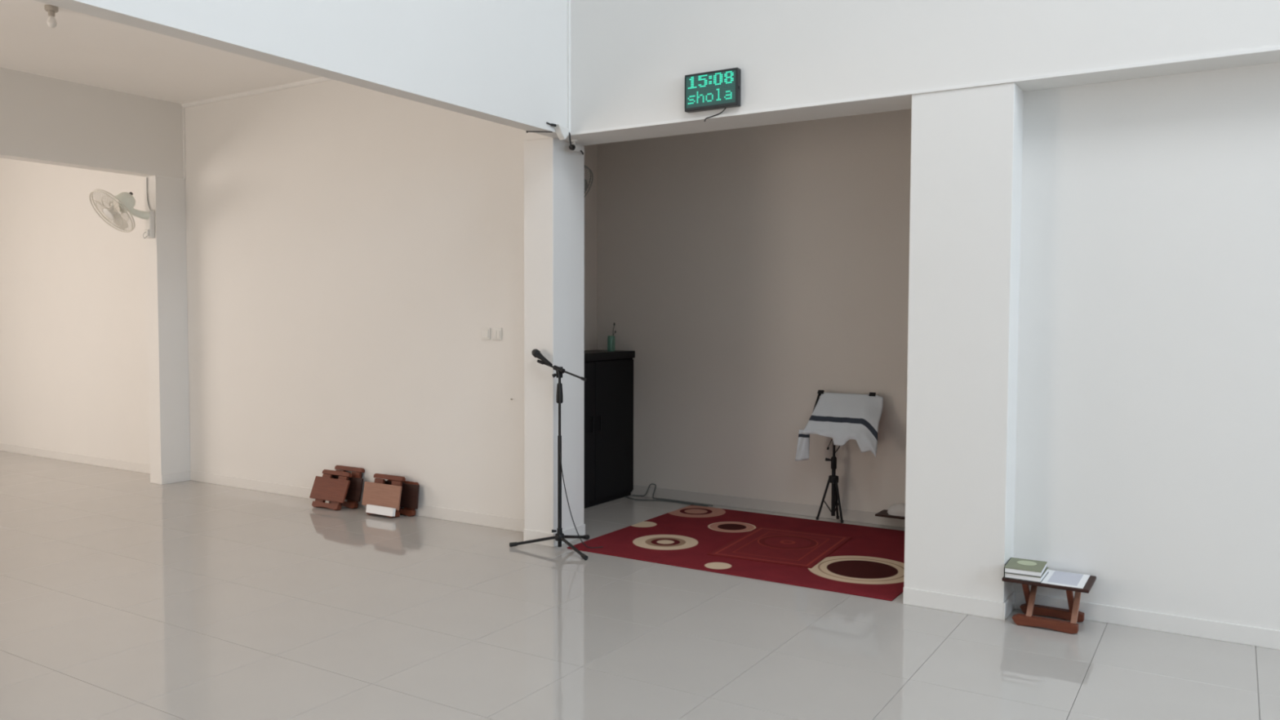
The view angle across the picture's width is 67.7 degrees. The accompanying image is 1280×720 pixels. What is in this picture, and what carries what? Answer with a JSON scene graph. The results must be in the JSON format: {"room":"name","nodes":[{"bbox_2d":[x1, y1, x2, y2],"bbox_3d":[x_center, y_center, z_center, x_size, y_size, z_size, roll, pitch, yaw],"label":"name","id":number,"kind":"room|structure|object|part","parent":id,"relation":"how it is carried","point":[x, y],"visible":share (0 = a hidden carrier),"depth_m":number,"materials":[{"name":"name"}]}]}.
{"room":"mosque","nodes":[
{"label":"mosque","id":0,"kind":"room"},
{"bbox_2d":[0,67,190,484],"bbox_3d":[-7.257,-0.364,3.365,0.170,3.307,12.050,2,3,32],"label":"wall","id":1,"kind":"structure","parent":0,"point":[46,120],"depth_m":8.17,"materials":[{"name":"paint"}]},
{"bbox_2d":[88,177,155,239],"bbox_3d":[-4.316,-1.294,7.983,0.418,0.534,0.490,2,3,32],"label":"wall fan","id":2,"kind":"object","parent":1,"relation":"attached to","point":[123,202],"visible":1,"depth_m":7.95,"materials":[{"name":"white plastic"}]},
{"bbox_3d":[-4.299,-1.267,7.827,0.155,0.102,0.037,2,3,41],"label":"blade","id":3,"kind":"part","parent":2,"relation":"part of","materials":[{"name":"white plastic"}]},
{"bbox_3d":[-4.343,-1.160,7.977,0.112,0.136,0.082,-1,3,-25],"label":"blade","id":4,"kind":"part","parent":2,"relation":"part of","materials":[{"name":"white plastic"}]},
{"bbox_3d":[-4.254,-1.249,8.084,0.066,0.105,0.182,2,3,32],"label":"arm","id":5,"kind":"part","parent":2,"relation":"part of","materials":[{"name":"grey plastic"}]},
{"bbox_3d":[-4.198,-1.164,8.178,0.070,0.240,0.045,2,3,32],"label":"wall plate","id":6,"kind":"part","parent":2,"relation":"part of","materials":[{"name":"white plastic"}]},
{"bbox_2d":[156,175,184,180],"bbox_3d":[-4.063,-1.578,8.265,0.005,0.012,0.248,2,3,32],"label":"trim","id":7,"kind":"structure","parent":1,"relation":"attached to","point":[157,175],"depth_m":8.26,"materials":[{"name":"white paint"}]},
{"bbox_2d":[161,471,190,484],"bbox_3d":[-4.073,1.032,8.378,0.009,0.085,0.265,2,3,32],"label":"baseboard","id":8,"kind":"structure","parent":1,"relation":"attached to","point":[180,476],"depth_m":8.37,"materials":[{"name":"tile"}]},
{"bbox_2d":[182,107,186,178],"bbox_3d":[-3.991,-1.896,8.360,0.010,0.616,0.011,2,3,32],"label":"trim","id":9,"kind":"structure","parent":1,"relation":"attached to","point":[184,124],"depth_m":8.36,"materials":[{"name":"white paint"}]},
{"bbox_2d":[0,0,320,103],"bbox_3d":[-5.416,-2.023,2.261,4.373,0.120,12.250,2,3,32],"label":"ceiling","id":10,"kind":"structure","parent":0,"point":[82,48],"depth_m":6.88,"materials":[{"name":"paint"}]},
{"bbox_2d":[44,4,58,28],"bbox_3d":[-3.518,-2.049,5.705,0.072,0.127,0.072,2,3,32],"label":"ceiling lamp","id":11,"kind":"object","parent":10,"relation":"attached to","point":[51,22],"visible":0.97,"depth_m":5.69,"materials":[{"name":"white plastic"}]},
{"bbox_2d":[48,10,55,17],"bbox_3d":[-3.517,-2.069,5.704,0.037,0.031,0.037,2,3,32],"label":"socket","id":12,"kind":"object","parent":11,"relation":"attached to","point":[51,13],"depth_m":5.69,"materials":[{"name":"white plastic"}]},
{"bbox_3d":[-3.518,-2.020,5.707,0.053,0.068,0.053,2,3,32],"label":"bulb","id":13,"kind":"part","parent":11,"relation":"part of","materials":[{"name":"white glass"}]},
{"bbox_2d":[0,80,524,519],"bbox_3d":[-3.977,-0.587,8.533,8.200,3.307,0.200,2,3,32],"label":"wall","id":14,"kind":"structure","parent":0,"point":[350,248],"depth_m":7.60,"materials":[{"name":"paint"}]},
{"bbox_2d":[0,442,150,473],"bbox_3d":[-5.832,0.969,9.635,3.969,0.085,0.009,2,3,32],"label":"baseboard","id":15,"kind":"structure","parent":14,"relation":"attached to","point":[94,460],"depth_m":9.47,"materials":[{"name":"tile"}]},
{"bbox_2d":[181,76,333,107],"bbox_3d":[-2.219,-2.163,7.233,4.195,0.030,0.026,2,3,32],"label":"trim","id":16,"kind":"structure","parent":14,"relation":"attached to","point":[321,79],"depth_m":7.79,"materials":[{"name":"white paint"}]},
{"bbox_2d":[190,470,524,532],"bbox_3d":[-2.320,1.080,7.447,3.970,0.085,0.009,2,3,32],"label":"baseboard","id":17,"kind":"structure","parent":14,"relation":"attached to","point":[455,515],"depth_m":7.02,"materials":[{"name":"tile"}]},
{"bbox_2d":[480,327,490,339],"bbox_3d":[-1.071,-0.183,6.610,0.082,0.082,0.014,2,3,32],"label":"light switch","id":18,"kind":"object","parent":14,"relation":"attached to","point":[485,331],"visible":1,"depth_m":6.60,"materials":[{"name":"white plastic"}]},
{"bbox_2d":[492,328,502,339],"bbox_3d":[-0.983,-0.180,6.555,0.082,0.082,0.014,2,3,32],"label":"light switch","id":19,"kind":"object","parent":14,"relation":"attached to","point":[496,332],"visible":1,"depth_m":6.55,"materials":[{"name":"white plastic"}]},
{"bbox_2d":[34,0,566,137],"bbox_3d":[-3.618,-2.978,0.847,0.122,3.616,11.825,2,3,32],"label":"wall","id":20,"kind":"structure","parent":0,"point":[504,62],"depth_m":4.76,"materials":[{"name":"paint"}]},
{"bbox_2d":[526,130,552,133],"bbox_3d":[-0.608,-1.376,5.758,0.159,0.013,0.011,0,3,-1],"label":"cable","id":21,"kind":"object","parent":20,"relation":"attached to","point":[526,131],"visible":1,"depth_m":5.76,"materials":[{"name":"black plastic"}]},
{"bbox_2d":[546,122,573,147],"bbox_3d":[-0.465,-1.378,5.854,0.068,0.105,0.331,1,3,24],"label":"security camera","id":22,"kind":"object","parent":20,"relation":"attached to","point":[562,132],"visible":1,"depth_m":5.79,"materials":[{"name":"white plastic"}]},
{"bbox_2d":[523,129,584,533],"bbox_3d":[-0.557,-0.471,6.220,0.236,3.307,0.340,2,3,32],"label":"wall column","id":23,"kind":"structure","parent":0,"point":[554,173],"depth_m":6.11,"materials":[{"name":"paint"}]},
{"bbox_2d":[523,524,585,546],"bbox_3d":[-0.561,1.139,6.287,0.245,0.085,0.349,2,3,32],"label":"baseboard","id":24,"kind":"structure","parent":23,"relation":"attached to","point":[528,535],"depth_m":6.17,"materials":[{"name":"tile"}]},
{"bbox_2d":[583,144,597,350],"bbox_3d":[-0.738,-0.352,7.523,0.150,2.950,1.500,2,3,32],"label":"wall","id":25,"kind":"structure","parent":0,"point":[590,151],"depth_m":7.89,"materials":[{"name":"paint"}]},
{"bbox_2d":[584,164,593,196],"bbox_3d":[-0.601,-1.321,7.089,0.490,0.534,0.418,2,3,32],"label":"wall fan","id":26,"kind":"object","parent":25,"relation":"attached to","point":[586,184],"visible":0.09,"depth_m":7.12,"materials":[{"name":"grey plastic"}]},
{"bbox_2d":[0,450,1279,719],"bbox_3d":[-1.781,1.492,1.000,20.400,0.150,14.100,2,3,32],"label":"floor","id":27,"kind":"structure","parent":0,"point":[124,595],"depth_m":4.40,"materials":[{"name":"tile"}]},
{"bbox_2d":[309,469,351,510],"bbox_3d":[-2.360,0.996,7.302,0.376,0.285,0.153,2,3,32],"label":"folding table","id":28,"kind":"object","parent":27,"relation":"on","point":[325,487],"visible":1,"depth_m":7.28,"materials":[{"name":"red wood"}]},
{"bbox_3d":[-2.437,0.995,7.348,0.090,0.233,0.020,2,-19,32],"label":"leg","id":29,"kind":"part","parent":28,"relation":"part of","materials":[{"name":"red wood"}]},
{"bbox_3d":[-2.387,1.113,7.264,0.284,0.045,0.040,2,-19,32],"label":"foot rail","id":30,"kind":"part","parent":28,"relation":"part of","materials":[{"name":"red wood"}]},
{"bbox_3d":[-2.330,0.873,7.343,0.300,0.033,0.034,2,-19,32],"label":"foot rail","id":31,"kind":"part","parent":28,"relation":"part of","materials":[{"name":"red wood"}]},
{"bbox_3d":[-2.284,1.000,7.253,0.090,0.233,0.020,2,-19,32],"label":"leg","id":32,"kind":"part","parent":28,"relation":"part of","materials":[{"name":"red wood"}]},
{"bbox_2d":[328,465,364,508],"bbox_3d":[-2.261,0.978,7.346,0.376,0.310,0.109,2,3,32],"label":"folding table","id":33,"kind":"object","parent":27,"relation":"on","point":[354,491],"visible":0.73,"depth_m":7.28,"materials":[{"name":"brown wood"}]},
{"bbox_3d":[-2.277,1.108,7.326,0.284,0.045,0.040,2,-9,32],"label":"foot rail","id":34,"kind":"part","parent":33,"relation":"part of","materials":[{"name":"red wood"}]},
{"bbox_3d":[-2.242,0.841,7.370,0.300,0.033,0.034,2,-9,32],"label":"foot rail","id":35,"kind":"part","parent":33,"relation":"part of","materials":[{"name":"red wood"}]},
{"bbox_3d":[-2.185,0.982,7.298,0.090,0.247,0.020,2,-9,32],"label":"leg","id":36,"kind":"part","parent":33,"relation":"part of","materials":[{"name":"red wood"}]},
{"bbox_2d":[361,473,405,517],"bbox_3d":[-1.879,1.002,7.034,0.376,0.301,0.127,2,3,32],"label":"folding table","id":37,"kind":"object","parent":27,"relation":"on","point":[378,493],"visible":0.78,"depth_m":7.00,"materials":[{"name":"brown wood"}]},
{"bbox_3d":[-1.948,1.001,7.093,0.090,0.237,0.020,2,-7,32],"label":"leg","id":38,"kind":"part","parent":37,"relation":"part of","materials":[{"name":"red wood"}]},
{"bbox_2d":[365,504,395,516],"bbox_3d":[-1.889,1.096,6.951,0.274,0.062,0.036,2,3,32],"label":"book","id":39,"kind":"object","parent":37,"relation":"on","point":[371,508],"visible":1,"depth_m":6.93,"materials":[{"name":"white paper"}]},
{"bbox_3d":[-1.892,1.125,7.018,0.284,0.045,0.070,2,-7,32],"label":"foot rail","id":40,"kind":"part","parent":37,"relation":"part of","materials":[{"name":"red wood"}]},
{"bbox_3d":[-1.855,0.868,7.066,0.300,0.033,0.034,2,-7,32],"label":"foot rail","id":41,"kind":"part","parent":37,"relation":"part of","materials":[{"name":"red wood"}]},
{"bbox_3d":[-1.795,1.005,6.998,0.090,0.237,0.020,2,-7,32],"label":"leg","id":42,"kind":"part","parent":37,"relation":"part of","materials":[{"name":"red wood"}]},
{"bbox_3d":[-1.781,1.003,7.013,0.068,0.215,0.018,2,-7,32],"label":"leg","id":43,"kind":"part","parent":37,"relation":"part of","materials":[{"name":"brown wood"}]},
{"bbox_2d":[384,479,419,516],"bbox_3d":[-1.767,1.019,7.062,0.376,0.251,0.072,2,3,32],"label":"folding table","id":44,"kind":"object","parent":27,"relation":"on","point":[410,495],"visible":0.56,"depth_m":6.99,"materials":[{"name":"brown wood"}]},
{"bbox_3d":[-1.758,0.911,7.072,0.300,0.033,0.034,2,-3,32],"label":"foot rail","id":45,"kind":"part","parent":44,"relation":"part of","materials":[{"name":"red wood"}]},
{"bbox_3d":[-1.775,1.121,7.055,0.284,0.045,0.040,2,-3,32],"label":"foot rail","id":46,"kind":"part","parent":44,"relation":"part of","materials":[{"name":"red wood"}]},
{"bbox_2d":[509,359,589,559],"bbox_3d":[-0.458,0.593,6.063,0.610,1.194,0.473,2,3,32],"label":"microphone stand","id":47,"kind":"object","parent":27,"relation":"on","point":[559,536],"visible":1,"depth_m":5.98,"materials":[{"name":"black metal"}]},
{"bbox_3d":[-0.661,1.143,6.037,0.279,0.077,0.018,1,3,10],"label":"leg","id":48,"kind":"part","parent":47,"relation":"part of","materials":[{"name":"black metal"}]},
{"bbox_2d":[531,349,552,366],"bbox_3d":[-0.616,-0.014,6.007,0.156,0.110,0.052,2,3,32],"label":"microphone","id":49,"kind":"object","parent":47,"relation":"attached to","point":[535,353],"visible":1,"depth_m":6.00,"materials":[{"name":"black metal"}]},
{"bbox_2d":[531,349,540,357],"bbox_3d":[-0.658,-0.042,6.033,0.055,0.056,0.052,2,3,32],"label":"grille","id":50,"kind":"object","parent":49,"relation":"attached to","point":[535,353],"depth_m":6.01,"materials":[{"name":"black metal"}]},
{"bbox_3d":[-0.601,-0.003,5.998,0.121,0.089,0.039,2,3,32],"label":"handle","id":51,"kind":"part","parent":49,"relation":"part of","materials":[{"name":"black metal"}]},
{"bbox_3d":[-0.417,1.151,5.880,0.018,0.077,0.279,-2,3,-34],"label":"leg","id":52,"kind":"part","parent":47,"relation":"part of","materials":[{"name":"black metal"}]},
{"bbox_3d":[-0.427,1.139,6.146,0.018,0.077,0.279,2,3,30],"label":"leg","id":53,"kind":"part","parent":47,"relation":"part of","materials":[{"name":"black metal"}]},
{"bbox_2d":[551,364,603,548],"bbox_3d":[-0.394,0.610,5.976,0.327,1.156,0.057,0,3,-1],"label":"microphone cable","id":54,"kind":"object","parent":47,"relation":"attached to","point":[551,365],"visible":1,"depth_m":5.96,"materials":[{"name":"black rubber"}]},
{"bbox_2d":[583,350,635,508],"bbox_3d":[-0.493,0.534,7.440,0.385,1.188,1.132,2,3,32],"label":"base cabinet","id":55,"kind":"object","parent":27,"relation":"on","point":[609,384],"visible":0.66,"depth_m":7.51,"materials":[{"name":"black laminate"}]},
{"bbox_3d":[-0.497,0.561,7.118,0.012,1.073,0.550,2,3,32],"label":"door","id":56,"kind":"part","parent":55,"relation":"part of","materials":[{"name":"black laminate"}]},
{"bbox_3d":[-0.365,0.495,7.298,0.018,0.130,0.010,2,3,32],"label":"handle","id":57,"kind":"part","parent":55,"relation":"part of","materials":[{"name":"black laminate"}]},
{"bbox_3d":[-0.308,0.491,7.388,0.018,0.130,0.010,2,3,32],"label":"handle","id":58,"kind":"part","parent":55,"relation":"part of","materials":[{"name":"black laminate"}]},
{"bbox_2d":[607,322,616,351],"bbox_3d":[-0.230,-0.184,7.615,0.062,0.233,0.062,2,3,32],"label":"vase","id":59,"kind":"object","parent":55,"relation":"on","point":[611,339],"visible":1,"depth_m":7.59,"materials":[{"name":"green glass"}]},
{"bbox_3d":[-0.230,-0.131,7.617,0.062,0.126,0.062,2,3,32],"label":"glass","id":60,"kind":"part","parent":59,"relation":"part of","materials":[{"name":"green glass"}]},
{"bbox_3d":[-0.203,0.541,7.589,0.012,1.073,0.549,2,3,32],"label":"door","id":61,"kind":"part","parent":55,"relation":"part of","materials":[{"name":"black laminate"}]},
{"bbox_2d":[625,496,708,506],"bbox_3d":[0.201,1.121,7.561,0.751,0.008,0.067,2,3,27],"label":"cable","id":62,"kind":"object","parent":27,"relation":"on","point":[625,496],"visible":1,"depth_m":7.58,"materials":[{"name":"black plastic"}]},
{"bbox_2d":[631,483,713,506],"bbox_3d":[0.254,1.065,7.614,0.762,0.117,0.041,2,3,35],"label":"cable","id":63,"kind":"object","parent":27,"relation":"on","point":[651,483],"visible":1,"depth_m":7.66,"materials":[{"name":"grey plastic"}]},
{"bbox_2d":[566,505,904,600],"bbox_3d":[0.850,1.187,6.176,2.082,0.008,1.627,2,3,32],"label":"rug","id":64,"kind":"object","parent":27,"relation":"on","point":[871,563],"visible":0.76,"depth_m":6.00,"materials":[{"name":"red carpet"}]},
{"bbox_2d":[706,526,852,568],"bbox_3d":[0.910,1.185,6.090,0.660,0.004,0.880,2,3,28],"label":"mat","id":65,"kind":"object","parent":64,"relation":"on","point":[764,544],"visible":1,"depth_m":6.05,"materials":[{"name":"red fabric"}]},
{"bbox_2d":[812,390,875,523],"bbox_3d":[1.430,0.690,6.739,0.430,0.934,0.269,2,3,32],"label":"music stand","id":66,"kind":"object","parent":64,"relation":"on","point":[833,478],"visible":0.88,"depth_m":6.80,"materials":[{"name":"black metal"}]},
{"bbox_3d":[1.318,0.994,6.850,0.106,0.313,0.017,1,3,26],"label":"leg","id":67,"kind":"part","parent":66,"relation":"part of","materials":[{"name":"black metal"}]},
{"bbox_3d":[1.414,0.993,6.870,0.017,0.312,0.084,2,3,32],"label":"leg","id":68,"kind":"part","parent":66,"relation":"part of","materials":[{"name":"black metal"}]},
{"bbox_2d":[795,392,883,461],"bbox_3d":[1.395,0.484,6.689,0.603,0.484,0.240,2,3,32],"label":"cloth","id":69,"kind":"object","parent":66,"relation":"hanging from","point":[842,417],"visible":1,"depth_m":6.65,"materials":[{"name":"fabric"}]},
{"bbox_3d":[1.409,0.994,6.759,0.083,0.304,0.060,2,3,32],"label":"leg","id":70,"kind":"part","parent":66,"relation":"part of","materials":[{"name":"black metal"}]},
{"bbox_2d":[875,509,905,519],"bbox_3d":[1.853,1.121,6.550,0.430,0.112,0.193,2,3,32],"label":"table","id":71,"kind":"object","parent":27,"relation":"on","point":[884,513],"visible":0.06,"depth_m":6.55,"materials":[{"name":"brown wood"}]},
{"bbox_2d":[887,503,905,516],"bbox_3d":[1.822,1.025,6.562,0.260,0.078,0.142,2,3,32],"label":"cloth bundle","id":72,"kind":"object","parent":71,"relation":"on","point":[898,509],"visible":0.59,"depth_m":6.54,"materials":[{"name":"white fabric"}]},
{"bbox_2d":[1001,575,1096,634],"bbox_3d":[1.971,1.155,4.601,0.380,0.221,0.281,2,3,32],"label":"table","id":73,"kind":"object","parent":27,"relation":"on","point":[1029,608],"visible":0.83,"depth_m":4.54,"materials":[{"name":"brown wood"}]},
{"bbox_3d":[1.890,1.138,4.659,0.025,0.158,0.188,2,3,32],"label":"leg","id":74,"kind":"part","parent":73,"relation":"part of","materials":[{"name":"red wood"}]},
{"bbox_3d":[1.909,1.139,4.636,0.025,0.158,0.215,2,3,32],"label":"leg","id":75,"kind":"part","parent":73,"relation":"part of","materials":[{"name":"brown wood"}]},
{"bbox_3d":[1.914,1.247,4.514,0.289,0.046,0.043,2,3,32],"label":"foot rail","id":76,"kind":"part","parent":73,"relation":"part of","materials":[{"name":"red wood"}]},
{"bbox_2d":[1008,569,1089,588],"bbox_3d":[1.963,1.043,4.600,0.346,0.003,0.266,2,3,32],"label":"paper sheet","id":77,"kind":"object","parent":73,"relation":"on","point":[1053,577],"visible":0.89,"depth_m":4.55,"materials":[{"name":"white paper"}]},
{"bbox_2d":[1004,567,1048,582],"bbox_3d":[1.871,1.028,4.619,0.166,0.026,0.216,2,3,32],"label":"book","id":78,"kind":"object","parent":77,"relation":"on","point":[1034,579],"visible":0.22,"depth_m":4.53,"materials":[{"name":"white paper"}]},
{"bbox_2d":[1004,557,1047,577],"bbox_3d":[1.866,1.001,4.616,0.166,0.026,0.216,2,3,30],"label":"book","id":79,"kind":"object","parent":78,"relation":"on","point":[1014,566],"visible":1,"depth_m":4.57,"materials":[{"name":"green paper"}]},
{"bbox_3d":[2.037,1.044,4.566,0.128,0.001,0.234,2,3,32],"label":"printed panel","id":80,"kind":"part","parent":77,"relation":"part of","materials":[{"name":"white paper"}]},
{"bbox_3d":[2.020,1.240,4.683,0.289,0.046,0.043,2,3,32],"label":"foot rail","id":81,"kind":"part","parent":73,"relation":"part of","materials":[{"name":"red wood"}]},
{"bbox_3d":[2.056,1.143,4.555,0.025,0.158,0.188,2,3,32],"label":"leg","id":82,"kind":"part","parent":73,"relation":"part of","materials":[{"name":"red wood"}]},
{"bbox_3d":[2.075,1.144,4.533,0.025,0.158,0.215,2,3,32],"label":"leg","id":83,"kind":"part","parent":73,"relation":"part of","materials":[{"name":"brown wood"}]},
{"bbox_2d":[597,108,911,512],"bbox_3d":[1.290,-0.324,7.055,3.787,2.950,0.150,2,3,32],"label":"wall","id":84,"kind":"structure","parent":0,"point":[748,273],"depth_m":7.20,"materials":[{"name":"paint"}]},
{"bbox_2d":[631,484,905,527],"bbox_3d":[1.179,1.108,7.092,3.637,0.085,0.009,2,3,32],"label":"baseboard","id":85,"kind":"structure","parent":84,"relation":"attached to","point":[860,516],"depth_m":7.23,"materials":[{"name":"tile"}]},
{"bbox_2d":[554,0,1279,603],"bbox_3d":[4.507,-1.758,3.038,11.658,6.200,0.400,2,3,32],"label":"wall","id":86,"kind":"structure","parent":0,"point":[631,60],"depth_m":4.74,"materials":[{"name":"paint"}]},
{"bbox_2d":[566,0,570,132],"bbox_3d":[-0.434,-3.204,5.815,0.016,3.596,0.016,2,3,32],"label":"trim","id":87,"kind":"structure","parent":86,"relation":"attached to","point":[568,2],"depth_m":5.87,"materials":[{"name":"white paint"}]},
{"bbox_2d":[568,139,583,154],"bbox_3d":[-0.392,-1.361,6.116,0.051,0.072,0.220,1,3,21],"label":"security camera","id":88,"kind":"object","parent":86,"relation":"attached to","point":[575,148],"visible":0.93,"depth_m":6.04,"materials":[{"name":"white plastic"}]},
{"bbox_2d":[684,67,741,121],"bbox_3d":[0.406,-1.477,5.346,0.337,0.269,0.049,2,3,32],"label":"clock","id":89,"kind":"object","parent":86,"relation":"attached to","point":[717,89],"visible":1,"depth_m":5.32,"materials":[{"name":"grey plastic"}]},
{"bbox_2d":[568,45,1279,135],"bbox_3d":[4.449,-1.242,2.856,11.536,0.017,0.008,2,3,32],"label":"beam","id":90,"kind":"structure","parent":86,"relation":"attached to","point":[1277,47],"depth_m":4.65,"materials":[{"name":"white paint"}]},
{"bbox_2d":[1013,62,1279,630],"bbox_3d":[5.723,0.081,2.494,8.920,2.584,0.180,2,3,32],"label":"wall","id":91,"kind":"structure","parent":0,"point":[1148,451],"depth_m":4.46,"materials":[{"name":"paint"}]},
{"bbox_2d":[902,586,1279,649],"bbox_3d":[5.402,1.330,2.504,9.409,0.085,0.234,2,3,32],"label":"baseboard","id":92,"kind":"structure","parent":91,"relation":"attached to","point":[1194,627],"depth_m":4.57,"materials":[{"name":"tile"}]}
]}

